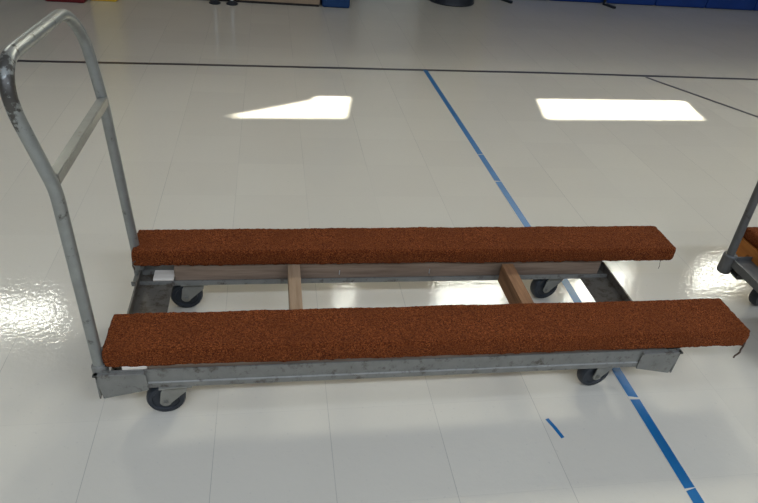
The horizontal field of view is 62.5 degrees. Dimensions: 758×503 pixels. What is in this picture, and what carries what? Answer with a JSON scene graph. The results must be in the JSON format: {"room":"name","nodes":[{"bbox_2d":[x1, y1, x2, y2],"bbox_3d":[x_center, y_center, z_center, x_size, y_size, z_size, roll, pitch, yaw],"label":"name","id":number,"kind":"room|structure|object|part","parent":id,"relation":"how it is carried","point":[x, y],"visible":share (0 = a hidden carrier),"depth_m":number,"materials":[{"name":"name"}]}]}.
{"room":"school gymnasium","nodes":[
{"label":"school gymnasium","id":0,"kind":"room"},
{"bbox_2d":[247,0,319,4],"bbox_3d":[-4.334,-3.586,4.337,7.885,2.980,0.730,-1,35,-10],"label":"wall partition","id":1,"kind":"structure","parent":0,"point":[317,2],"depth_m":5.50,"materials":[{"name":"blue"}]},
{"bbox_2d":[207,0,318,6],"bbox_3d":[-4.424,-2.178,4.930,7.881,0.020,0.112,-1,35,-10],"label":"baseboard","id":2,"kind":"structure","parent":1,"relation":"attached to","point":[242,1],"depth_m":5.48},
{"bbox_2d":[0,0,757,502],"bbox_3d":[0.991,1.496,0.490,17.000,0.100,16.400,-1,35,-10],"label":"floor","id":3,"kind":"structure","parent":0,"point":[201,147],"depth_m":2.76,"materials":[{"name":"tile"}]},
{"bbox_2d":[45,0,86,2],"bbox_3d":[-2.483,-2.282,4.916,0.305,0.550,0.320,-1,35,-10],"label":"mat","id":4,"kind":"object","parent":3,"relation":"on","point":[70,1],"visible":1,"depth_m":4.94,"materials":[{"name":"red plastic"}]},
{"bbox_2d":[92,0,116,1],"bbox_3d":[-2.133,-3.201,4.403,0.210,2.700,0.220,-1,35,-10],"label":"post","id":5,"kind":"object","parent":3,"relation":"on","point":[92,0],"visible":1,"depth_m":5.07,"materials":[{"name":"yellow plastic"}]},
{"bbox_2d":[209,0,237,5],"bbox_3d":[-1.280,-2.584,5.028,0.260,1.134,0.100,-1,35,-10],"label":"metal stand","id":6,"kind":"object","parent":3,"relation":"on","point":[214,2],"visible":1,"depth_m":5.32,"materials":[{"name":"white metal"}]},
{"bbox_2d":[321,0,349,7],"bbox_3d":[-0.326,-3.008,5.179,0.250,1.830,0.308,-1,35,-10],"label":"pad","id":7,"kind":"object","parent":3,"relation":"on","point":[325,3],"visible":1,"depth_m":5.55,"materials":[{"name":"blue plastic"}]},
{"bbox_2d":[0,9,749,411],"bbox_3d":[0.152,-0.122,1.789,1.915,0.962,0.606,-1,35,-10],"label":"cart","id":8,"kind":"object","parent":3,"relation":"on","point":[153,350],"visible":1,"depth_m":1.80,"materials":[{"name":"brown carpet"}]},
{"bbox_3d":[-0.729,-0.153,1.561,0.087,0.812,0.497,1,34,-8],"label":"handle","id":9,"kind":"part","parent":8,"relation":"part of","materials":[{"name":"silver metal"}]},
{"bbox_2d":[91,364,108,372],"bbox_3d":[-0.712,0.297,1.595,0.040,0.035,0.040,-1,35,-10],"label":"socket","id":10,"kind":"object","parent":8,"relation":"attached to","point":[96,368],"depth_m":1.58,"materials":[{"name":"grey paint"}]},
{"bbox_2d":[132,262,145,270],"bbox_3d":[-0.758,0.036,1.972,0.040,0.035,0.040,-1,35,-10],"label":"socket","id":11,"kind":"object","parent":8,"relation":"attached to","point":[137,268],"depth_m":1.96,"materials":[{"name":"grey paint"}]},
{"bbox_3d":[0.016,0.060,2.103,1.609,0.061,0.061,-1,35,-10],"label":"rail","id":12,"kind":"part","parent":8,"relation":"part of","materials":[{"name":"grey metal"}]},
{"bbox_3d":[0.079,0.310,1.745,1.609,0.061,0.048,-1,35,-10],"label":"rail","id":13,"kind":"part","parent":8,"relation":"part of","materials":[{"name":"grey metal"}]},
{"bbox_2d":[17,60,757,79],"bbox_3d":[0.556,-1.257,4.377,13.516,0.001,0.089,-2,35,-12],"label":"tape","id":14,"kind":"object","parent":3,"relation":"on","point":[17,60],"depth_m":4.26,"materials":[{"name":"black plastic"}]},
{"bbox_2d":[430,0,473,6],"bbox_3d":[0.744,-2.779,6.002,0.524,0.720,0.524,-1,35,-10],"label":"trash can","id":15,"kind":"object","parent":3,"relation":"on","point":[454,3],"visible":1,"depth_m":6.02,"materials":[{"name":"black plastic"}]},
{"bbox_2d":[423,70,482,153],"bbox_3d":[0.426,-0.886,3.811,0.031,0.001,1.329,-1,35,-10],"label":"tape","id":16,"kind":"object","parent":3,"relation":"on","point":[476,148],"visible":1,"depth_m":3.71,"materials":[{"name":"blue plastic"}]},
{"bbox_2d":[478,154,500,180],"bbox_3d":[0.554,-0.425,3.154,0.031,0.001,0.293,-1,35,-10],"label":"tape","id":17,"kind":"object","parent":3,"relation":"on","point":[482,157],"visible":1,"depth_m":3.14,"materials":[{"name":"blue plastic"}]},
{"bbox_2d":[545,418,563,437],"bbox_3d":[0.502,0.503,1.781,0.012,0.001,0.073,-11,38,-23],"label":"tape","id":18,"kind":"object","parent":3,"relation":"on","point":[548,420],"visible":1,"depth_m":1.78,"materials":[{"name":"blue plastic"}]},
{"bbox_2d":[496,181,637,396],"bbox_3d":[0.686,0.053,2.472,0.049,0.001,1.385,-1,35,-10],"label":"tape","id":19,"kind":"object","parent":3,"relation":"on","point":[620,376],"visible":0.52,"depth_m":2.34,"materials":[{"name":"blue plastic"}]},
{"bbox_2d":[602,0,615,8],"bbox_3d":[2.461,-2.733,6.579,0.034,0.300,0.179,-11,38,-24],"label":"bracket","id":20,"kind":"object","parent":3,"relation":"on","point":[605,3],"visible":1,"depth_m":6.65,"materials":[{"name":"black metal"}]},
{"bbox_2d":[630,399,694,488],"bbox_3d":[0.800,0.538,1.778,0.032,0.001,0.310,-1,35,-10],"label":"tape","id":21,"kind":"object","parent":3,"relation":"on","point":[666,450],"visible":1,"depth_m":1.76,"materials":[{"name":"blue plastic"}]},
{"bbox_2d":[686,488,704,502],"bbox_3d":[0.854,0.756,1.466,0.033,0.001,0.460,-1,35,-10],"label":"tape","id":22,"kind":"object","parent":3,"relation":"on","point":[693,493],"visible":1,"depth_m":1.63,"materials":[{"name":"blue plastic"}]},
{"bbox_2d":[645,77,757,117],"bbox_3d":[2.724,-0.731,3.944,0.032,0.001,2.351,-21,42,-34],"label":"tape","id":23,"kind":"object","parent":3,"relation":"on","point":[645,77],"depth_m":4.39,"materials":[{"name":"black plastic"}]},
{"bbox_2d":[716,181,757,305],"bbox_3d":[2.240,-0.129,2.126,2.003,0.962,0.605,-1,35,-10],"label":"cart","id":24,"kind":"object","parent":3,"relation":"on","point":[740,259],"visible":1,"depth_m":2.29,"materials":[{"name":"metal"}]},
{"bbox_2d":[716,251,737,273],"bbox_3d":[1.285,0.041,2.309,0.048,0.078,0.048,-1,35,-10],"label":"socket","id":25,"kind":"object","parent":24,"relation":"attached to","point":[728,261],"depth_m":2.29,"materials":[{"name":"metal"}]},
{"bbox_3d":[2.083,0.053,2.437,1.561,0.061,0.061,-1,35,-10],"label":"rail","id":26,"kind":"part","parent":24,"relation":"part of","materials":[{"name":"metal"}]},
{"bbox_3d":[1.314,-0.159,1.891,0.087,0.812,0.497,1,34,-8],"label":"handle","id":27,"kind":"part","parent":24,"relation":"part of","materials":[{"name":"metal"}]},
{"bbox_3d":[0.249,-5.391,4.515,17.100,6.600,0.200,-2,35,-12],"label":"wall","id":28,"kind":"structure","parent":0,"visible":0},
{"bbox_2d":[550,0,602,2],"bbox_3d":[2.183,-3.438,6.204,0.636,1.828,0.062,-2,35,-12],"label":"mat","id":29,"kind":"object","parent":28,"relation":"attached to","point":[590,1],"visible":1,"depth_m":6.70,"materials":[{"name":"blue plastic"}]},
{"bbox_2d":[602,0,655,5],"bbox_3d":[2.808,-3.464,6.340,0.636,1.828,0.062,-2,35,-12],"label":"mat","id":30,"kind":"object","parent":28,"relation":"attached to","point":[631,2],"visible":0.9,"depth_m":6.82,"materials":[{"name":"blue plastic"}]},
{"bbox_2d":[655,0,706,7],"bbox_3d":[3.432,-3.490,6.476,0.636,1.828,0.062,-2,35,-12],"label":"mat","id":31,"kind":"object","parent":28,"relation":"attached to","point":[673,3],"visible":1,"depth_m":6.94,"materials":[{"name":"blue plastic"}]},
{"bbox_2d":[704,0,756,9],"bbox_3d":[4.057,-3.515,6.612,0.636,1.828,0.062,-2,35,-12],"label":"mat","id":32,"kind":"object","parent":28,"relation":"attached to","point":[714,4],"visible":1,"depth_m":7.07,"materials":[{"name":"blue plastic"}]},
{"bbox_2d":[753,0,757,10],"bbox_3d":[4.682,-3.541,6.748,0.636,1.828,0.062,-2,35,-12],"label":"mat","id":33,"kind":"object","parent":28,"relation":"attached to","point":[756,4],"visible":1,"depth_m":7.15,"materials":[{"name":"blue plastic"}]}
]}

